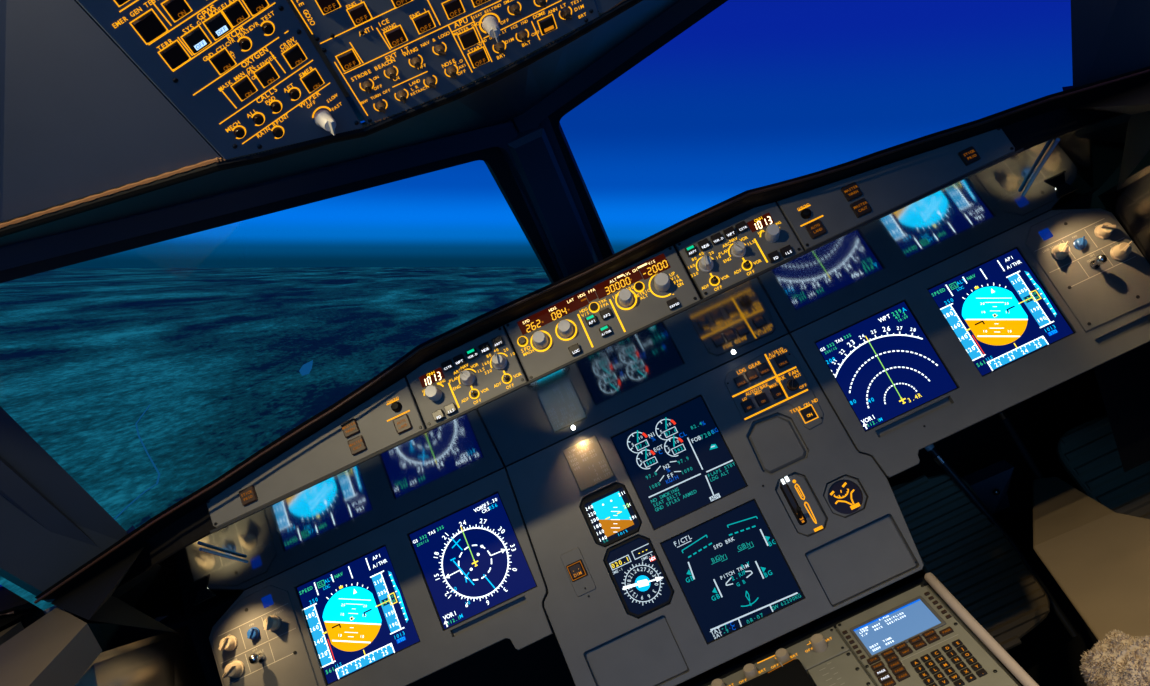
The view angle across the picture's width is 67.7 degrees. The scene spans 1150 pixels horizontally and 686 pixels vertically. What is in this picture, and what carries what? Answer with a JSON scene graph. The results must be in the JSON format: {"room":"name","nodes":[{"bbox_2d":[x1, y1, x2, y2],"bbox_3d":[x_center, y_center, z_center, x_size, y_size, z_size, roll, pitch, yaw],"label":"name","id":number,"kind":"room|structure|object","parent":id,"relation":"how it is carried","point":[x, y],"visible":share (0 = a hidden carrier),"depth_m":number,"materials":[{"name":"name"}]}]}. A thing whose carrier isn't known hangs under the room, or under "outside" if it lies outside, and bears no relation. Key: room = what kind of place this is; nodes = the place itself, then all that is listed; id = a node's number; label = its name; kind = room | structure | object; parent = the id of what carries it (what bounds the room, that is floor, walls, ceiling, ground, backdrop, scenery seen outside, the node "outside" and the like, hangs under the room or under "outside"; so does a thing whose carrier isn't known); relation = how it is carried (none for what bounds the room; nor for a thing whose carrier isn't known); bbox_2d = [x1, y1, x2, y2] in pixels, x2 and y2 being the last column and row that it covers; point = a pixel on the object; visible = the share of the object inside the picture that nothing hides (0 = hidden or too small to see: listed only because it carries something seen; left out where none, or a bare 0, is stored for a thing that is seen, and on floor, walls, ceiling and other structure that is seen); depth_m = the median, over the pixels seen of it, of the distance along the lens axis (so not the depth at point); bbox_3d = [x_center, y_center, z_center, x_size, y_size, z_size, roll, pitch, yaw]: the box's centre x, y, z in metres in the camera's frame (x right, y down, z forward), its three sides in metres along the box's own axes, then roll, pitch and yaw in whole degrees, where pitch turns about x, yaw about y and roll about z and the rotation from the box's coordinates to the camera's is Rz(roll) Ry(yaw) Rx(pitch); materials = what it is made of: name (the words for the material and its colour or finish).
{"room":"control cabin","nodes":[
{"label":"control cabin","id":0,"kind":"room"},
{"bbox_2d":[44,605,64,612],"bbox_3d":[-0.516,1.090,-0.231,0.235,1.168,3.029,-25,6,0],"label":"wall","id":1,"kind":"structure","parent":0,"point":[47,610],"depth_m":1.21,"materials":[{"name":"grey plastic"}]},
{"bbox_2d":[0,585,46,644],"bbox_3d":[-0.881,0.216,0.643,0.120,0.580,1.070,-25,6,0],"label":"window","id":2,"kind":"structure","parent":1,"relation":"in","point":[17,613],"depth_m":1.15,"materials":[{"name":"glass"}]},
{"bbox_2d":[0,406,126,601],"bbox_3d":[-0.799,0.156,1.098,0.230,0.460,0.480,-25,6,0],"label":"window frame","id":3,"kind":"structure","parent":1,"relation":"attached to","point":[34,558],"depth_m":1.18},
{"bbox_2d":[0,607,207,685],"bbox_3d":[-0.539,0.592,1.083,0.380,0.538,0.780,-25,6,0],"label":"console","id":4,"kind":"object","parent":1,"relation":"attached to","point":[59,648],"visible":1,"depth_m":1.00,"materials":[{"name":"black plastic"}]},
{"bbox_2d":[0,0,221,221],"bbox_3d":[-0.714,-0.153,0.758,0.727,0.318,0.344,-25,6,0],"label":"ceiling","id":5,"kind":"structure","parent":0,"point":[79,118],"depth_m":0.72,"materials":[{"name":"grey plastic"}]},
{"bbox_2d":[287,0,349,96],"bbox_3d":[-0.151,-0.486,-0.261,2.600,0.480,3.242,-25,6,0],"label":"ceiling","id":6,"kind":"structure","parent":0,"point":[311,36],"depth_m":1.12,"materials":[{"name":"grey plastic"}]},
{"bbox_2d":[0,0,680,246],"bbox_3d":[-0.106,-0.390,1.085,2.000,0.200,0.629,-25,6,0],"label":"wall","id":7,"kind":"structure","parent":0,"point":[508,98],"depth_m":0.99,"materials":[{"name":"grey plastic"}]},
{"bbox_2d":[76,0,362,159],"bbox_3d":[-0.295,-0.245,0.712,0.145,0.259,0.265,-25,6,0],"label":"panel","id":8,"kind":"object","parent":7,"relation":"attached to","point":[247,75],"visible":1,"depth_m":0.73,"materials":[{"name":"black plastic"}]},
{"bbox_2d":[194,40,206,49],"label":"indicator light","id":9,"kind":"object","parent":8,"relation":"on","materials":[{"name":"white plastic"}]},
{"bbox_2d":[216,25,227,35],"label":"indicator light","id":10,"kind":"object","parent":8,"relation":"on","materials":[{"name":"white plastic"}]},
{"bbox_2d":[0,120,542,621],"bbox_3d":[-0.380,-0.003,1.341,1.072,0.586,0.454,-28,7,-25],"label":"trim","id":11,"kind":"structure","parent":7,"relation":"attached to","point":[17,489],"depth_m":1.15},
{"bbox_2d":[0,147,559,282],"bbox_3d":[-0.393,-0.013,1.354,1.063,0.574,0.442,-28,7,-25],"label":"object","id":12,"kind":"structure","parent":7,"relation":"attached to","point":[493,157],"depth_m":1.23,"materials":[{"name":"black rubber"}]},
{"bbox_2d":[0,0,625,228],"bbox_3d":[-0.086,-0.335,0.839,1.991,0.131,0.150,-25,6,0],"label":"trim","id":13,"kind":"structure","parent":7,"relation":"attached to","point":[207,162],"depth_m":0.80,"materials":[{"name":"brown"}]},
{"bbox_2d":[0,0,642,236],"bbox_3d":[-0.081,-0.336,0.845,2.004,0.140,0.160,-25,6,0],"label":"trim","id":14,"kind":"structure","parent":7,"relation":"attached to","point":[314,143],"depth_m":0.81,"materials":[{"name":"black plastic"}]},
{"bbox_2d":[291,0,598,123],"bbox_3d":[-0.114,-0.317,0.764,0.254,0.170,0.175,-25,6,0],"label":"panel","id":15,"kind":"object","parent":7,"relation":"attached to","point":[391,57],"visible":1,"depth_m":0.80,"materials":[{"name":"black plastic"}]},
{"bbox_2d":[544,25,553,31],"bbox_3d":[-0.025,-0.304,0.829,0.010,0.001,0.004,-25,-38,0],"label":"indicator light","id":16,"kind":"object","parent":15,"relation":"on","point":[551,27],"depth_m":0.83,"materials":[{"name":"orange plastic"}]},
{"bbox_2d":[507,123,598,277],"bbox_3d":[-0.016,-0.194,1.508,0.071,0.356,0.306,-25,6,0],"label":"pillar","id":17,"kind":"structure","parent":7,"relation":"attached to","point":[532,153],"depth_m":1.43,"materials":[{"name":"grey plastic"}]},
{"bbox_2d":[510,117,602,278],"bbox_3d":[-0.033,-0.235,1.522,0.089,0.398,0.346,-25,6,0],"label":"trim","id":18,"kind":"structure","parent":7,"relation":"attached to","point":[546,124],"depth_m":1.48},
{"bbox_2d":[596,0,621,12],"bbox_3d":[0.072,-0.423,0.716,0.172,0.168,0.239,-25,6,0],"label":"trim","id":19,"kind":"structure","parent":7,"relation":"attached to","point":[603,6],"depth_m":0.83,"materials":[{"name":"grey plastic"}]},
{"bbox_2d":[548,0,727,258],"bbox_3d":[0.363,-0.371,1.355,1.016,0.567,0.437,-22,7,25],"label":"trim","id":20,"kind":"structure","parent":7,"relation":"attached to","point":[605,247],"depth_m":1.35,"materials":[{"name":"black rubber"}]},
{"bbox_2d":[512,0,1115,260],"bbox_3d":[0.363,-0.355,1.341,1.024,0.579,0.449,-22,7,25],"label":"trim","id":21,"kind":"structure","parent":7,"relation":"attached to","point":[532,118],"depth_m":1.26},
{"bbox_2d":[407,402,1047,685],"bbox_3d":[0.340,0.556,2.508,2.600,0.810,0.100,-25,6,0],"label":"wall","id":22,"kind":"structure","parent":0,"point":[987,442],"depth_m":2.54,"materials":[{"name":"black"}]},
{"bbox_2d":[676,508,1098,685],"bbox_3d":[0.609,1.126,0.464,2.600,0.001,4.300,-25,6,0],"label":"floor","id":23,"kind":"structure","parent":0,"point":[1048,653],"depth_m":2.06,"materials":[{"name":"black"}]},
{"bbox_2d":[692,573,1038,685],"bbox_3d":[0.469,0.815,1.061,0.547,0.708,0.878,-25,6,0],"label":"pedestal","id":24,"kind":"object","parent":23,"relation":"on","point":[953,603],"visible":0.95,"depth_m":1.30,"materials":[{"name":"grey metal"}]},
{"bbox_2d":[506,334,923,685],"bbox_3d":[0.205,0.284,1.393,0.584,0.398,0.198,-25,6,0],"label":"panel","id":25,"kind":"object","parent":24,"relation":"on","point":[857,555],"visible":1,"depth_m":1.37,"materials":[{"name":"grey"}]},
{"bbox_2d":[560,548,595,596],"bbox_3d":[0.004,0.368,1.378,0.034,0.068,0.034,-25,6,0],"label":"switch panel","id":26,"kind":"object","parent":25,"relation":"attached to","point":[576,568],"visible":1,"depth_m":1.38,"materials":[{"name":"black"}]},
{"bbox_2d":[563,436,613,490],"bbox_3d":[0.022,0.200,1.425,0.062,0.070,0.034,-25,6,0],"label":"placard","id":27,"kind":"object","parent":25,"relation":"attached to","point":[587,461],"visible":1,"depth_m":1.42,"materials":[{"name":"beige metal"}]},
{"bbox_2d":[580,483,641,546],"bbox_3d":[0.059,0.282,1.407,0.080,0.083,0.044,-25,6,0],"label":"display","id":28,"kind":"object","parent":25,"relation":"attached to","point":[611,516],"visible":1,"depth_m":1.40,"materials":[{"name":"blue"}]},
{"bbox_2d":[604,535,673,617],"bbox_3d":[0.102,0.374,1.375,0.080,0.110,0.056,-25,6,0],"label":"indicator","id":29,"kind":"object","parent":25,"relation":"attached to","point":[637,573],"visible":1,"depth_m":1.37,"materials":[{"name":"black glass"}]},
{"bbox_2d":[611,395,746,529],"bbox_3d":[0.170,0.197,1.417,0.168,0.157,0.076,-25,6,0],"label":"display unit","id":30,"kind":"object","parent":25,"relation":"attached to","point":[678,462],"visible":1,"depth_m":1.41,"materials":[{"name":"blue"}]},
{"bbox_2d":[660,499,804,643],"bbox_3d":[0.248,0.360,1.360,0.168,0.157,0.076,-25,6,0],"label":"display unit","id":31,"kind":"object","parent":25,"relation":"attached to","point":[730,569],"visible":1,"depth_m":1.36,"materials":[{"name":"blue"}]},
{"bbox_2d":[724,345,822,429],"bbox_3d":[0.327,0.085,1.408,0.126,0.144,0.080,-25,6,0],"label":"panel","id":32,"kind":"object","parent":25,"relation":"attached to","point":[774,379],"visible":1,"depth_m":1.42,"materials":[{"name":"black plastic"}]},
{"bbox_2d":[775,474,825,535],"bbox_3d":[0.360,0.255,1.360,0.051,0.104,0.074,-25,6,0],"label":"lever","id":33,"kind":"object","parent":25,"relation":"attached to","point":[793,491],"visible":1,"depth_m":1.37,"materials":[{"name":"black"}]},
{"bbox_2d":[781,476,789,484],"bbox_3d":[0.339,0.221,1.382,0.013,0.010,0.001,-25,-18,0],"label":"knob","id":34,"kind":"object","parent":33,"relation":"on","point":[786,478],"depth_m":1.38,"materials":[{"name":"white plastic"}]},
{"bbox_2d":[823,475,866,517],"bbox_3d":[0.431,0.245,1.369,0.061,0.057,0.031,-25,6,0],"label":"pressure gauge","id":35,"kind":"object","parent":25,"relation":"attached to","point":[846,496],"visible":1,"depth_m":1.37,"materials":[{"name":"black"}]},
{"bbox_2d":[739,658,814,685],"bbox_3d":[0.303,0.547,1.145,0.122,0.086,0.306,-25,6,0],"label":"thrust quadrant","id":36,"kind":"object","parent":24,"relation":"on","point":[791,673],"visible":1,"depth_m":1.26,"materials":[{"name":"black plastic"}]},
{"bbox_2d":[708,627,849,685],"bbox_3d":[0.239,0.519,1.300,0.360,0.036,0.061,-25,6,0],"label":"panel","id":37,"kind":"object","parent":24,"relation":"on","point":[820,648],"visible":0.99,"depth_m":1.30,"materials":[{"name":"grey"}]},
{"bbox_2d":[808,651,874,685],"bbox_3d":[0.393,0.504,1.168,0.070,0.054,0.218,-25,6,0],"label":"panel","id":38,"kind":"object","parent":24,"relation":"on","point":[844,669],"visible":1,"depth_m":1.24,"materials":[{"name":"beige"}]},
{"bbox_2d":[836,584,1017,685],"bbox_3d":[0.492,0.449,1.184,0.150,0.076,0.301,-25,6,0],"label":"computer","id":39,"kind":"object","parent":24,"relation":"on","point":[910,638],"visible":1,"depth_m":1.22,"materials":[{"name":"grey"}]},
{"bbox_2d":[891,444,1078,657],"bbox_3d":[0.880,0.459,1.901,0.236,0.487,0.334,-25,6,0],"label":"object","id":40,"kind":"structure","parent":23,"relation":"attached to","point":[957,539],"depth_m":1.90,"materials":[{"name":"brown"}]},
{"bbox_2d":[962,410,1149,518],"bbox_3d":[1.160,0.359,1.998,0.353,0.589,0.548,-25,6,0],"label":"rudder pedal","id":41,"kind":"object","parent":23,"relation":"attached to","point":[1088,452],"depth_m":1.89,"materials":[{"name":"brown metal"}]},
{"bbox_2d":[1032,477,1149,642],"bbox_3d":[0.948,0.519,1.468,0.292,0.390,0.716,-25,6,0],"label":"seat","id":42,"kind":"object","parent":23,"relation":"on","point":[1099,556],"visible":0.8,"depth_m":1.42,"materials":[{"name":"brown leather"}]},
{"bbox_2d":[1023,368,1106,490],"bbox_3d":[1.242,0.008,1.908,0.001,1.160,1.270,-25,6,0],"label":"wall","id":43,"kind":"structure","parent":0,"point":[1078,400],"depth_m":2.36,"materials":[{"name":"black"}]},
{"bbox_2d":[1058,150,1149,471],"bbox_3d":[1.010,-0.122,1.502,0.330,0.640,0.030,-25,6,0],"label":"trim","id":44,"kind":"structure","parent":43,"relation":"attached to","point":[1123,380],"depth_m":1.53,"materials":[{"name":"black plastic"}]},
{"bbox_2d":[1079,629,1149,685],"bbox_3d":[0.680,0.405,1.025,0.124,0.100,0.162,-25,6,0],"label":"pad","id":45,"kind":"object","parent":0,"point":[1121,659],"visible":1,"depth_m":1.02,"materials":[{"name":"beige"}]},
{"bbox_3d":[0.150,0.155,1.987,2.180,0.195,0.960,-25,6,0],"label":"wall","id":46,"kind":"structure","parent":0,"visible":0},
{"bbox_2d":[51,525,177,632],"bbox_3d":[-0.618,0.369,1.136,0.197,0.175,0.368,-25,6,0],"label":"trim","id":47,"kind":"structure","parent":46,"relation":"attached to","point":[91,598],"depth_m":1.12,"materials":[{"name":"black plastic"}]},
{"bbox_2d":[34,66,1149,623],"bbox_3d":[0.040,-0.033,1.330,1.734,0.380,0.492,-25,6,0],"label":"glareshield","id":48,"kind":"object","parent":46,"relation":"attached to","point":[166,578],"visible":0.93,"depth_m":1.21,"materials":[{"name":"black plastic"}]},
{"bbox_2d":[194,588,215,605],"bbox_3d":[-0.579,0.395,1.345,0.036,0.028,0.029,-25,6,0],"label":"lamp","id":49,"kind":"object","parent":48,"relation":"attached to","point":[204,594],"visible":1,"depth_m":1.33,"materials":[{"name":"black"}]},
{"bbox_2d":[199,547,248,562],"bbox_3d":[-0.499,0.303,1.222,0.019,0.071,0.142,-25,6,0],"label":"strut","id":50,"kind":"object","parent":48,"relation":"attached to","point":[200,548],"visible":1,"depth_m":1.21,"materials":[{"name":"blue"}]},
{"bbox_2d":[206,377,425,527],"bbox_3d":[-0.355,0.146,1.148,0.310,0.080,0.047,-25,6,0],"label":"panel","id":51,"kind":"object","parent":48,"relation":"attached to","point":[391,416],"visible":1,"depth_m":1.14,"materials":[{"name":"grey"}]},
{"bbox_2d":[209,468,552,685],"bbox_3d":[-0.317,0.454,1.415,0.566,0.264,0.138,-25,6,0],"label":"panel","id":52,"kind":"object","parent":48,"relation":"attached to","point":[522,619],"visible":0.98,"depth_m":1.40,"materials":[{"name":"grey plastic"}]},
{"bbox_2d":[212,585,317,685],"bbox_3d":[-0.518,0.507,1.393,0.147,0.194,0.113,-25,6,0],"label":"panel","id":53,"kind":"object","parent":52,"relation":"attached to","point":[260,641],"visible":1,"depth_m":1.41,"materials":[{"name":"beige"}]},
{"bbox_2d":[249,653,265,663],"bbox_3d":[-0.517,0.512,1.390,0.017,0.017,0.034,-25,-18,0],"label":"toggle switch","id":54,"kind":"object","parent":53,"relation":"attached to","point":[254,658],"depth_m":1.38,"materials":[{"name":"silver metal"}]},
{"bbox_2d":[295,545,420,684],"bbox_3d":[-0.359,0.448,1.417,0.168,0.157,0.076,-25,6,0],"label":"display unit","id":55,"kind":"object","parent":52,"relation":"attached to","point":[357,614],"visible":1,"depth_m":1.41,"materials":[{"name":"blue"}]},
{"bbox_2d":[408,492,537,629],"bbox_3d":[-0.170,0.359,1.417,0.168,0.157,0.076,-25,6,0],"label":"display unit","id":56,"kind":"object","parent":52,"relation":"attached to","point":[472,561],"visible":1,"depth_m":1.41,"materials":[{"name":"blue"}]},
{"bbox_2d":[406,326,526,427],"bbox_3d":[-0.148,0.044,1.141,0.147,0.094,0.066,-25,6,0],"label":"control panel","id":57,"kind":"object","parent":48,"relation":"on","point":[485,367],"visible":1,"depth_m":1.15,"materials":[{"name":"black plastic"}]},
{"bbox_2d":[471,390,477,397],"bbox_3d":[-0.135,0.066,1.134,0.010,0.010,0.014,-25,-18,0],"label":"toggle switch","id":58,"kind":"object","parent":57,"relation":"attached to","point":[474,393],"depth_m":1.14,"materials":[{"name":"black plastic"}]},
{"bbox_2d":[503,375,510,381],"bbox_3d":[-0.091,0.046,1.134,0.010,0.010,0.014,-25,-18,0],"label":"toggle switch","id":59,"kind":"object","parent":57,"relation":"attached to","point":[506,378],"depth_m":1.14,"materials":[{"name":"black plastic"}]},
{"bbox_2d":[504,246,700,379],"bbox_3d":[0.035,-0.042,1.143,0.253,0.094,0.063,-25,6,0],"label":"panel","id":60,"kind":"object","parent":48,"relation":"on","point":[648,290],"visible":1,"depth_m":1.15,"materials":[{"name":"black plastic"}]},
{"bbox_2d":[675,202,803,297],"bbox_3d":[0.219,-0.129,1.141,0.149,0.094,0.066,-25,6,0],"label":"control panel","id":61,"kind":"object","parent":48,"relation":"on","point":[729,252],"visible":1,"depth_m":1.15,"materials":[{"name":"black plastic"}]},
{"bbox_2d":[711,276,717,283],"bbox_3d":[0.185,-0.084,1.134,0.010,0.010,0.014,-25,-18,0],"label":"toggle switch","id":62,"kind":"object","parent":61,"relation":"attached to","point":[714,279],"depth_m":1.14,"materials":[{"name":"black plastic"}]},
{"bbox_2d":[743,260,750,268],"bbox_3d":[0.228,-0.105,1.134,0.010,0.010,0.014,-25,-18,0],"label":"toggle switch","id":63,"kind":"object","parent":61,"relation":"attached to","point":[746,263],"depth_m":1.14,"materials":[{"name":"black plastic"}]},
{"bbox_2d":[777,127,1014,250],"bbox_3d":[0.430,-0.224,1.148,0.310,0.080,0.047,-25,6,0],"label":"panel","id":64,"kind":"object","parent":48,"relation":"attached to","point":[815,216],"visible":1,"depth_m":1.15,"materials":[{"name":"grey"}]},
{"bbox_2d":[790,208,1149,477],"bbox_3d":[0.678,-0.014,1.414,0.568,0.268,0.140,-25,6,0],"label":"panel","id":65,"kind":"object","parent":48,"relation":"attached to","point":[894,445],"visible":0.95,"depth_m":1.39,"materials":[{"name":"grey plastic"}]},
{"bbox_2d":[815,300,958,431],"bbox_3d":[0.508,0.039,1.417,0.177,0.157,0.076,-25,6,0],"label":"display unit","id":66,"kind":"object","parent":65,"relation":"attached to","point":[885,365],"visible":1,"depth_m":1.41,"materials":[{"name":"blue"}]},
{"bbox_2d":[927,247,1074,376],"bbox_3d":[0.701,-0.052,1.417,0.168,0.157,0.076,-25,6,0],"label":"display unit","id":67,"kind":"object","parent":65,"relation":"attached to","point":[998,309],"visible":1,"depth_m":1.41,"materials":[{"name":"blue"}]},
{"bbox_2d":[1025,211,1149,331],"bbox_3d":[0.848,-0.137,1.394,0.147,0.194,0.113,-25,6,0],"label":"panel","id":68,"kind":"object","parent":65,"relation":"attached to","point":[1099,274],"visible":1,"depth_m":1.40,"materials":[{"name":"beige"}]},
{"bbox_2d":[1089,254,1106,268],"bbox_3d":[0.851,-0.133,1.391,0.017,0.017,0.034,-25,-18,0],"label":"toggle switch","id":69,"kind":"object","parent":68,"relation":"attached to","point":[1096,261],"depth_m":1.40,"materials":[{"name":"silver metal"}]},
{"bbox_2d":[1022,138,1059,195],"bbox_3d":[0.656,-0.246,1.210,0.018,0.078,0.156,-25,6,0],"label":"strut","id":70,"kind":"object","parent":48,"relation":"attached to","point":[1057,140],"visible":1,"depth_m":1.20,"materials":[{"name":"blue"}]},
{"bbox_2d":[1056,183,1078,198],"bbox_3d":[0.764,-0.238,1.346,0.036,0.028,0.029,-25,6,0],"label":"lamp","id":71,"kind":"object","parent":48,"relation":"attached to","point":[1063,189],"visible":1,"depth_m":1.33,"materials":[{"name":"black"}]},
{"bbox_2d":[1062,78,1149,189],"bbox_3d":[0.778,-0.289,1.136,0.197,0.175,0.368,-25,6,0],"label":"trim","id":72,"kind":"structure","parent":46,"relation":"attached to","point":[1133,100],"depth_m":1.15,"materials":[{"name":"black plastic"}]},
{"bbox_3d":[1.270,0.248,-0.230,0.235,1.168,3.029,-25,6,0],"label":"wall","id":73,"kind":"structure","parent":0,"visible":0},
{"bbox_2d":[1071,0,1149,87],"bbox_3d":[0.729,-0.564,1.099,0.230,0.460,0.480,-25,6,0],"label":"trim","id":74,"kind":"structure","parent":73,"relation":"attached to","point":[1110,38],"depth_m":1.21,"materials":[{"name":"grey plastic"}]},
{"bbox_2d":[1098,165,1149,263],"bbox_3d":[0.900,-0.086,1.083,0.380,0.538,0.780,-25,6,0],"label":"console","id":75,"kind":"object","parent":73,"relation":"attached to","point":[1129,204],"visible":1,"depth_m":1.35,"materials":[{"name":"black plastic"}]},
{"label":"outside","id":76,"kind":"structure","parent":0,"visible":0},
{"bbox_2d":[0,267,550,609],"bbox_3d":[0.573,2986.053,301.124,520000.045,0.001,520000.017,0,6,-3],"label":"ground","id":77,"kind":"structure","parent":76,"point":[216,356],"depth_m":8883.94,"materials":[{"name":"teal liquid"}]},
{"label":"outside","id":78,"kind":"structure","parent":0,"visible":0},
{"bbox_2d":[299,360,312,375],"bbox_3d":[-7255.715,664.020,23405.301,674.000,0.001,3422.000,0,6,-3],"label":"lake","id":79,"kind":"structure","parent":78,"point":[306,368],"depth_m":8883.94,"materials":[{"name":"teal liquid"}]},
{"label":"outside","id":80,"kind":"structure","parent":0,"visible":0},
{"bbox_2d":[114,405,159,519],"bbox_3d":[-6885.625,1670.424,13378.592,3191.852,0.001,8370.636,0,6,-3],"label":"river","id":81,"kind":"structure","parent":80,"point":[151,460],"depth_m":8883.94,"materials":[{"name":"teal liquid"}]},
{"label":"wall","id":82,"kind":"structure","parent":0,"visible":0},
{"bbox_2d":[87,599,233,685],"bbox_3d":[-0.637,0.654,1.502,0.330,0.640,0.030,-25,6,0],"label":"trim","id":83,"kind":"structure","parent":82,"relation":"attached to","point":[109,636],"depth_m":1.48,"materials":[{"name":"black"}]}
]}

